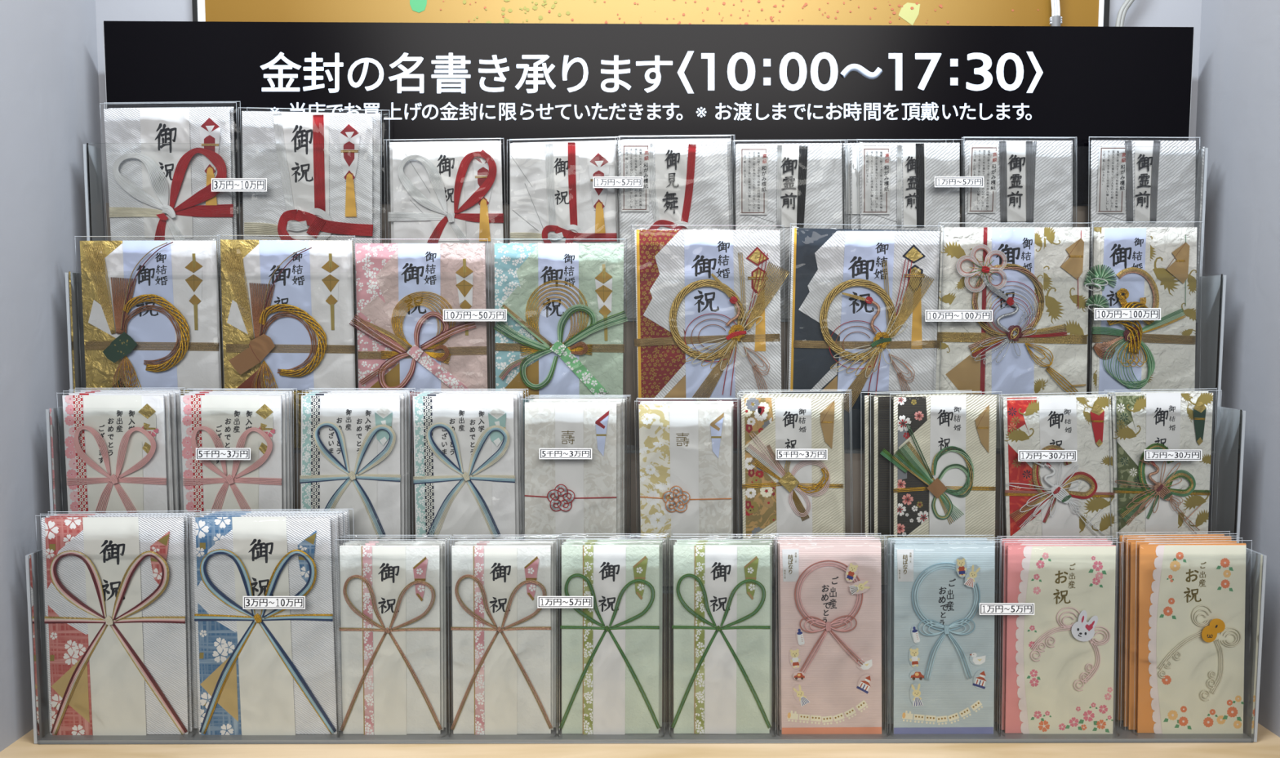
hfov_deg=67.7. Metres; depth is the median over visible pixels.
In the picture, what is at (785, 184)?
envelope
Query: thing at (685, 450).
envelope
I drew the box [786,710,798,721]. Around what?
print
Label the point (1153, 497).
envelope
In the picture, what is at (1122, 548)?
envelope
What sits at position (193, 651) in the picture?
envelope
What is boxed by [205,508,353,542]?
envelope
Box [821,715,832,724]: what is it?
print
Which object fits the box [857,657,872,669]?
picture
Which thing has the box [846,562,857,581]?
picture
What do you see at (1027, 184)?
envelope
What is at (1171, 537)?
envelope
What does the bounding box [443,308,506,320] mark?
price label
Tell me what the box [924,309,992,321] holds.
price label
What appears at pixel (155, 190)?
envelope
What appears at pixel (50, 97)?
wall
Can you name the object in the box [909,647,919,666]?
picture
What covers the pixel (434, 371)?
print
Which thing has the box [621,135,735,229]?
envelope
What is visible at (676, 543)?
envelope
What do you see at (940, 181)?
price label
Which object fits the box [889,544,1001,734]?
envelope
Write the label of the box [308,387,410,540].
envelope
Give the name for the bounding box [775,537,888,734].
envelope
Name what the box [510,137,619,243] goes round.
envelope
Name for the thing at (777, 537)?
envelope
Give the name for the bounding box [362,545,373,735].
print
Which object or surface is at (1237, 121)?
wall
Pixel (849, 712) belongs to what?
print
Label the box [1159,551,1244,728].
print
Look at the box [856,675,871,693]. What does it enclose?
picture
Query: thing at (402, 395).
envelope
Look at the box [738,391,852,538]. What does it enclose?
envelope
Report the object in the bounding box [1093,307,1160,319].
price label
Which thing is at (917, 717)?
print
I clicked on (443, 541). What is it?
envelope
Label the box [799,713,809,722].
print
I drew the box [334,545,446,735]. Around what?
envelope
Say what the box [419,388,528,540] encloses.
envelope
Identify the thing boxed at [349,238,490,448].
envelope
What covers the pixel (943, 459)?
envelope
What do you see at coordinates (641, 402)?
envelope
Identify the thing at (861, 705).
print
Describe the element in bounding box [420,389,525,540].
envelope
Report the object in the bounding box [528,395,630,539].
envelope
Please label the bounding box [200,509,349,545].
envelope
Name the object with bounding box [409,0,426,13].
print
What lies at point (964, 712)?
print
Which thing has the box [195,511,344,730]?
envelope
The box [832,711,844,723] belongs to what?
print
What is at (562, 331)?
envelope
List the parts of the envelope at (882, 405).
pattern panel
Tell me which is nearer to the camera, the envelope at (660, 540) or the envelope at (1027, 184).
the envelope at (660, 540)
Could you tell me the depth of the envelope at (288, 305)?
1.00 m
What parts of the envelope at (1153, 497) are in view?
pattern panel, crane leg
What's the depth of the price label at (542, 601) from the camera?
0.93 m
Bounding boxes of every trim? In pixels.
[191,0,197,21]
[197,0,205,21]
[1097,0,1104,26]
[1102,0,1110,26]
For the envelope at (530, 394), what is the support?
on the display rack
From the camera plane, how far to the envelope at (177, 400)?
0.99 m
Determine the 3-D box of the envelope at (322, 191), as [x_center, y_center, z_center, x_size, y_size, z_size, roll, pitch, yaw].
[-0.359,-0.180,1.036,0.158,0.227,0.012,0,4,0]
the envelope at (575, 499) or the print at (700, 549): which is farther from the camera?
the envelope at (575, 499)
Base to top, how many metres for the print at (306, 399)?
0.145 m
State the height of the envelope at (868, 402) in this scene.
0.203 m
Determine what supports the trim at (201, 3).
attached to the wall at (1141, 13)
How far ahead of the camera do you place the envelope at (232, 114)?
1.04 m
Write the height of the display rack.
0.602 m
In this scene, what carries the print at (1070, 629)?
attached to the envelope at (1060, 658)
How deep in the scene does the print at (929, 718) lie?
0.96 m
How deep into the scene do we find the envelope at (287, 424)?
0.98 m
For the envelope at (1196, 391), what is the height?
0.205 m
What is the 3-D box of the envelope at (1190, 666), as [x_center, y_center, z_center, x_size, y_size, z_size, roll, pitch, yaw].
[0.552,0.258,0.948,0.122,0.199,0.012,0,4,0]
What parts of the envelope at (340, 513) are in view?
pattern panel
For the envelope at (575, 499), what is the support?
on the display rack
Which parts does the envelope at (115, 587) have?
pattern panel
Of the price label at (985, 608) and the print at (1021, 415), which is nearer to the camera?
the price label at (985, 608)
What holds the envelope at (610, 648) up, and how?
on the display rack
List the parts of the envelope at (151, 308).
long cord, long cord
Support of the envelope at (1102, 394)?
on the display rack
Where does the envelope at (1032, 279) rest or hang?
on the display rack
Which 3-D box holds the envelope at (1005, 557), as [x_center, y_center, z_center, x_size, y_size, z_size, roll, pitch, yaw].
[0.418,0.258,0.957,0.121,0.197,0.006,0,4,0]
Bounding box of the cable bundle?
[1049,0,1062,26]
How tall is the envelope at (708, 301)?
0.237 m
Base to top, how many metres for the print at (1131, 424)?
0.047 m
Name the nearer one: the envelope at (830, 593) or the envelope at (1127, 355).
the envelope at (830, 593)
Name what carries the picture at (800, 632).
attached to the envelope at (830, 593)
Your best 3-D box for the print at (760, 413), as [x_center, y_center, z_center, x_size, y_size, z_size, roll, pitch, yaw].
[0.124,0.091,0.979,0.034,0.144,0.001,0,4,0]
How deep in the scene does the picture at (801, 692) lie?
0.95 m
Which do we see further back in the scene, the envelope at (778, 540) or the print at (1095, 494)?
the print at (1095, 494)
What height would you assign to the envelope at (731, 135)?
0.199 m
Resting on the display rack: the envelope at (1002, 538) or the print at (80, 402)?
the envelope at (1002, 538)
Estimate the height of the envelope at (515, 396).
0.200 m
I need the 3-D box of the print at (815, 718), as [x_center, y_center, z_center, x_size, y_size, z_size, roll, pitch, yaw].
[0.176,0.341,0.956,0.011,0.010,0.001,0,4,0]
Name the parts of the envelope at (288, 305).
long cord, long cord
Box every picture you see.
[790,648,800,667]
[792,684,809,706]
[794,672,804,679]
[796,628,804,644]
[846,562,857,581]
[848,580,870,594]
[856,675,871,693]
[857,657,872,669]
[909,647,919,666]
[911,626,919,642]
[911,671,924,679]
[911,683,923,706]
[956,557,966,576]
[964,564,980,587]
[969,652,986,664]
[973,670,986,688]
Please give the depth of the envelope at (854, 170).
1.05 m
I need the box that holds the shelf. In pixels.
[0,721,1279,757]
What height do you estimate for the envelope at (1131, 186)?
0.199 m
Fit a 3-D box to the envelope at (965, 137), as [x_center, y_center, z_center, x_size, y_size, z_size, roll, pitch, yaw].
[0.422,-0.168,1.058,0.131,0.198,0.006,0,4,0]
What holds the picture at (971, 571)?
attached to the envelope at (944, 648)
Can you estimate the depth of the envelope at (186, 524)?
0.95 m
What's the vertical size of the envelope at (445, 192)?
0.195 m
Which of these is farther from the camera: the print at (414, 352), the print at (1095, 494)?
the print at (414, 352)
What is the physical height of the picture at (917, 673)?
0.009 m
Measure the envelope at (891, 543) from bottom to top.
0.196 m
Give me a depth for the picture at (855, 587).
0.94 m
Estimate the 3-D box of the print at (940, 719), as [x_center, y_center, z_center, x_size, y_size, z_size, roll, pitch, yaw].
[0.303,0.342,0.957,0.011,0.010,0.001,0,4,0]
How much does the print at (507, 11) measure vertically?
0.038 m
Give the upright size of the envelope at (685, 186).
0.199 m
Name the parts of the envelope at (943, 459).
gray panel, pattern panel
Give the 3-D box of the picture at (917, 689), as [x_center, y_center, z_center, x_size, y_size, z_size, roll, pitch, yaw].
[0.277,0.316,0.954,0.013,0.024,0.001,0,4,0]
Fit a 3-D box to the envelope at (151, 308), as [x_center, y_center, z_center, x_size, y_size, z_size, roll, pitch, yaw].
[-0.516,-0.038,1.003,0.152,0.224,0.012,0,4,0]
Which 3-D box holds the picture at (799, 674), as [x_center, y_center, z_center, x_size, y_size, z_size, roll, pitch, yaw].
[0.158,0.295,0.947,0.011,0.007,0.001,0,4,0]
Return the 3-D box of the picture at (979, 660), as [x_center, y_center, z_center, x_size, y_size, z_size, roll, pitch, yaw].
[0.337,0.279,0.951,0.016,0.012,0.001,0,4,0]
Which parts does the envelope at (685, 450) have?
pattern panel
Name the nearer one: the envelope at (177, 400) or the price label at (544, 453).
the price label at (544, 453)
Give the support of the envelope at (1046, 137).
on the display rack
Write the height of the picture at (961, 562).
0.018 m
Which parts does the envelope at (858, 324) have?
tail cord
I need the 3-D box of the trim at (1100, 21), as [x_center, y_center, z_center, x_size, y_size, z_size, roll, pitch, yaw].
[0.525,-0.587,1.075,0.006,0.430,0.008,0,4,0]
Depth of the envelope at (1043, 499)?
0.98 m
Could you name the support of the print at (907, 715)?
on the envelope at (944, 648)
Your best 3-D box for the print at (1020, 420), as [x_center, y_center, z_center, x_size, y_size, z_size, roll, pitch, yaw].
[0.393,0.091,0.981,0.033,0.126,0.001,0,4,0]
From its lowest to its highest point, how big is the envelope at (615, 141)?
0.197 m
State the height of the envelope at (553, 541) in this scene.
0.200 m
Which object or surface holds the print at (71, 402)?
attached to the envelope at (115, 445)
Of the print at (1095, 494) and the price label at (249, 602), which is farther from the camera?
the print at (1095, 494)
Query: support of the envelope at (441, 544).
on the display rack
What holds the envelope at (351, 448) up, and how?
on the display rack
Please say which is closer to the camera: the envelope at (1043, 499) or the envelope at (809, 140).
the envelope at (1043, 499)
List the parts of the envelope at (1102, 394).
pattern panel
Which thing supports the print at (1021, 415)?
attached to the envelope at (1043, 499)
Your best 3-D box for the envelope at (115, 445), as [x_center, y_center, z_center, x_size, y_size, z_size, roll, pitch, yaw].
[-0.536,0.114,0.972,0.113,0.201,0.012,0,4,0]
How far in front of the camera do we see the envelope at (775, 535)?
0.95 m
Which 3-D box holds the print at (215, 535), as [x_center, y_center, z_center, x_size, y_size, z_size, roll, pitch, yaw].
[-0.419,0.246,0.944,0.036,0.221,0.001,0,4,0]
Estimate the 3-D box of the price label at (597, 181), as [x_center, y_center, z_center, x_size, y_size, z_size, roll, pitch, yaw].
[-0.023,-0.211,1.025,0.054,0.012,0.001,0,4,0]
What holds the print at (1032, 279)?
attached to the envelope at (1032, 279)
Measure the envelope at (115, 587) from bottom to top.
0.225 m
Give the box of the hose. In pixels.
[1115,0,1134,26]
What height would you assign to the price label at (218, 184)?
0.014 m
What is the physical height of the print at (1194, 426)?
0.141 m
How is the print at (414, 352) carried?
attached to the envelope at (405, 342)
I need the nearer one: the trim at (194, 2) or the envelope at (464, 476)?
the envelope at (464, 476)
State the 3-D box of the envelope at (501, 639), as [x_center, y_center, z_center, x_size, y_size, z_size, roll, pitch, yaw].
[-0.136,0.257,0.943,0.109,0.200,0.012,0,4,0]
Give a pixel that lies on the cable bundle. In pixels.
(1055, 20)
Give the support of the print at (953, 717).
on the envelope at (944, 648)
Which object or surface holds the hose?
attached to the wall at (1141, 13)
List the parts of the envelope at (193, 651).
pattern panel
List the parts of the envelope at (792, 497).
pattern panel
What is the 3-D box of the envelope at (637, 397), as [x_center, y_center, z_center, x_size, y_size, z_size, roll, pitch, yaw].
[0.050,0.115,0.991,0.107,0.193,0.006,0,4,0]
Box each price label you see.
[195,447,250,459]
[211,177,266,191]
[243,595,305,608]
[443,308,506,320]
[537,595,593,607]
[539,448,591,458]
[592,176,643,187]
[775,448,827,459]
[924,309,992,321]
[934,176,983,186]
[979,602,1034,614]
[1017,449,1076,461]
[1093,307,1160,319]
[1144,448,1201,460]
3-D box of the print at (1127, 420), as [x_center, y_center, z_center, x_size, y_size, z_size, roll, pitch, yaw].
[0.503,0.087,0.981,0.030,0.126,0.001,0,4,0]
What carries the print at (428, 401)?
attached to the envelope at (464, 476)
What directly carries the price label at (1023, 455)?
attached to the display rack
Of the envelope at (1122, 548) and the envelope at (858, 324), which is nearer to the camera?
the envelope at (1122, 548)
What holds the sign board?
attached to the display rack
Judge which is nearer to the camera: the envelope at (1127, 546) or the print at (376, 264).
the envelope at (1127, 546)
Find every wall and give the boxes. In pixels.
[0,0,105,751]
[95,0,1201,240]
[1195,0,1279,737]
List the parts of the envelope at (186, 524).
pattern panel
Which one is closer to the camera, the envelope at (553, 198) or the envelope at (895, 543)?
the envelope at (895, 543)
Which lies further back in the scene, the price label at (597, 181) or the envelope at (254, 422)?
the price label at (597, 181)
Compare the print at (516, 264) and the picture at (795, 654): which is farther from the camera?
the print at (516, 264)
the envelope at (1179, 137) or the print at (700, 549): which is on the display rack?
the envelope at (1179, 137)
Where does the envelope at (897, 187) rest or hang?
on the display rack
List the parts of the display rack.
panel, panel, panel, panel, panel, panel, panel, panel, panel, panel, riser panel, panel, riser panel, panel, panel, riser panel, panel, panel, panel, panel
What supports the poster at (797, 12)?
attached to the wall at (1141, 13)
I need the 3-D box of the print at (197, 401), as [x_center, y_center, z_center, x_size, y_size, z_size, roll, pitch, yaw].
[-0.452,0.076,0.973,0.010,0.119,0.001,0,4,0]
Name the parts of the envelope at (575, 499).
pattern panel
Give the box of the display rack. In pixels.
[25,142,1266,743]
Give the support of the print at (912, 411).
attached to the envelope at (943, 459)
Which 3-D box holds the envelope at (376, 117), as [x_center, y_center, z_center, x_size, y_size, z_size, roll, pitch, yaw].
[-0.352,-0.182,1.046,0.158,0.227,0.006,0,4,0]
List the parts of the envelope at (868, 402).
pattern panel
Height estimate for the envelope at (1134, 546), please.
0.199 m
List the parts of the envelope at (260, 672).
pattern panel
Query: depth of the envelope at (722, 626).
0.95 m
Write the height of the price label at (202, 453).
0.012 m
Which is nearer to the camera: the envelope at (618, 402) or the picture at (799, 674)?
the picture at (799, 674)
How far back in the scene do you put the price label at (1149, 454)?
0.96 m
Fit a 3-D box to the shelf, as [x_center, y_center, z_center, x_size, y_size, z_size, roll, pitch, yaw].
[0.012,0.373,0.965,1.261,0.030,0.365,0,4,0]
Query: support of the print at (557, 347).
attached to the envelope at (562, 331)
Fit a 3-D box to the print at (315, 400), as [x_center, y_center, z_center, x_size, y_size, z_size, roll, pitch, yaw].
[-0.332,0.089,0.975,0.013,0.144,0.001,0,4,0]
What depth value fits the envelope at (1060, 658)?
0.95 m
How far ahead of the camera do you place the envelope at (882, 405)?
0.98 m
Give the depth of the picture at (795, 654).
0.95 m
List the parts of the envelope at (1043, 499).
pattern panel, crane leg, crane leg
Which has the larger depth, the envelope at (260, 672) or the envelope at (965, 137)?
the envelope at (965, 137)
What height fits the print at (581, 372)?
0.054 m
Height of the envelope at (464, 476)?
0.200 m
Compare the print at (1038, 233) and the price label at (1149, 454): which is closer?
the price label at (1149, 454)
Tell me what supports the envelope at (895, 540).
on the display rack
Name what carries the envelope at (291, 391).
on the display rack
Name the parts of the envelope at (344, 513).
pattern panel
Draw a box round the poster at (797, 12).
[204,0,1098,26]
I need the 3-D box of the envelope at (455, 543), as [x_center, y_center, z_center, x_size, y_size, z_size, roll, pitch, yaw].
[-0.134,0.255,0.953,0.109,0.200,0.006,0,4,0]
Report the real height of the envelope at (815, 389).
0.202 m
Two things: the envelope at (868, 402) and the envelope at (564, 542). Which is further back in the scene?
the envelope at (868, 402)
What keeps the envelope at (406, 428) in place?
on the display rack
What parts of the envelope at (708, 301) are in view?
tail cord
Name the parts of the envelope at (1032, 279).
tail cord, tail cord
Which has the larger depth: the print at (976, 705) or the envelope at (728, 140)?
the envelope at (728, 140)
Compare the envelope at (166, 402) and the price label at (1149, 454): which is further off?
the envelope at (166, 402)
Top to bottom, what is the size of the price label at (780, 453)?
0.012 m
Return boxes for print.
[44,516,85,736]
[64,395,78,511]
[73,395,88,511]
[182,395,194,511]
[191,395,203,511]
[195,516,235,735]
[302,395,311,511]
[311,395,319,511]
[355,243,399,390]
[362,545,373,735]
[406,344,422,360]
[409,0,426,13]
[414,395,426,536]
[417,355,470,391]
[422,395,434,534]
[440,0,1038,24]
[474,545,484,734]
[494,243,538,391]
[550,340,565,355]
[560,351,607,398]
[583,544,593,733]
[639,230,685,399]
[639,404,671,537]
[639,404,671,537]
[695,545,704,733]
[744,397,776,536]
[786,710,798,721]
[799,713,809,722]
[810,714,821,723]
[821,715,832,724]
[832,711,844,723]
[844,706,856,718]
[855,699,867,711]
[897,396,928,536]
[898,2,919,25]
[902,710,913,721]
[913,713,924,722]
[924,714,936,724]
[936,715,947,724]
[937,226,1088,389]
[947,711,959,723]
[959,706,971,718]
[970,699,982,711]
[1004,399,1039,441]
[1007,406,1034,523]
[1026,552,1113,732]
[1034,229,1043,393]
[1075,395,1114,532]
[1114,395,1146,439]
[1116,403,1139,519]
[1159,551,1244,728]
[1177,392,1213,527]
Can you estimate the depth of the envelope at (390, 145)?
1.04 m
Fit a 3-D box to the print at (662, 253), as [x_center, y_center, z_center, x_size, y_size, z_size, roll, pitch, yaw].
[0.025,-0.067,1.009,0.051,0.179,0.001,0,4,0]
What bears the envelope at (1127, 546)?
on the display rack
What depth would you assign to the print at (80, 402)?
0.97 m
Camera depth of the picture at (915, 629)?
0.95 m
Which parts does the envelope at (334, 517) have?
pattern panel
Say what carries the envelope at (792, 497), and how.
on the display rack
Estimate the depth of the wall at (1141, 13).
1.09 m
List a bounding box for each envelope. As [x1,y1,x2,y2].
[35,513,193,736]
[40,512,197,731]
[53,510,199,728]
[56,391,172,513]
[62,390,177,512]
[69,388,183,512]
[74,235,224,395]
[75,387,183,512]
[99,102,239,317]
[103,101,243,239]
[174,391,286,516]
[178,391,290,511]
[183,389,293,511]
[186,387,297,511]
[186,513,342,736]
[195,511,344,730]
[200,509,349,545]
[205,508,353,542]
[217,235,358,448]
[238,107,381,317]
[261,107,389,243]
[297,392,405,540]
[302,391,409,540]
[305,389,413,540]
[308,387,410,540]
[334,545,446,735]
[338,542,448,729]
[342,534,452,727]
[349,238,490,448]
[383,137,500,243]
[386,138,506,308]
[409,393,521,586]
[417,394,524,540]
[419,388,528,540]
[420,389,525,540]
[447,544,552,734]
[449,536,553,729]
[453,533,561,726]
[491,238,627,448]
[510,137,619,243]
[512,137,618,243]
[520,398,622,586]
[524,395,626,539]
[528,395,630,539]
[529,394,631,539]
[556,537,665,733]
[559,535,666,729]
[565,533,669,726]
[614,135,733,318]
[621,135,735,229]
[631,134,735,229]
[631,224,789,448]
[634,400,737,586]
[635,398,738,539]
[636,397,739,539]
[669,538,776,733]
[670,535,777,729]
[672,533,778,725]
[735,139,845,318]
[737,139,847,228]
[737,392,851,586]
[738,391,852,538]
[740,389,853,538]
[770,532,881,724]
[773,536,885,729]
[775,534,887,702]
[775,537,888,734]
[786,223,943,448]
[843,142,850,228]
[847,138,953,229]
[857,139,964,297]
[861,390,970,536]
[870,390,982,584]
[880,391,1001,540]
[884,534,993,723]
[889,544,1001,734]
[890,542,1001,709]
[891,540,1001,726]
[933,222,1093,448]
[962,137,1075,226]
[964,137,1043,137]
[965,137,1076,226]
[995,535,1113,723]
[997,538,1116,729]
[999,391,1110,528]
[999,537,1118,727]
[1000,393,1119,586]
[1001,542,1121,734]
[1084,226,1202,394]
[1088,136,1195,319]
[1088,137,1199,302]
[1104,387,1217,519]
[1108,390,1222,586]
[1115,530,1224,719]
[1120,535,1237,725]
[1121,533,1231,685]
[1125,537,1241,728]
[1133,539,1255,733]
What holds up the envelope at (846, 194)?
on the display rack
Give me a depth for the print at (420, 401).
0.98 m
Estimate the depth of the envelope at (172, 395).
0.98 m
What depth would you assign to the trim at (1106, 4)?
1.08 m
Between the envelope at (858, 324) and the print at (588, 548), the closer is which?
the print at (588, 548)
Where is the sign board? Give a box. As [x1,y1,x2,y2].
[102,21,1194,204]
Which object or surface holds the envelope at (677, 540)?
on the display rack
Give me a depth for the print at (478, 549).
0.95 m
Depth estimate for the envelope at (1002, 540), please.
0.96 m
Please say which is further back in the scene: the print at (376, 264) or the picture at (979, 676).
the print at (376, 264)
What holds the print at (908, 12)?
attached to the poster at (797, 12)
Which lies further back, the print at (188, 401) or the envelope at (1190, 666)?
the print at (188, 401)
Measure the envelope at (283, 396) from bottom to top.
0.201 m
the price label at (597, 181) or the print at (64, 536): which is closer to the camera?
the print at (64, 536)

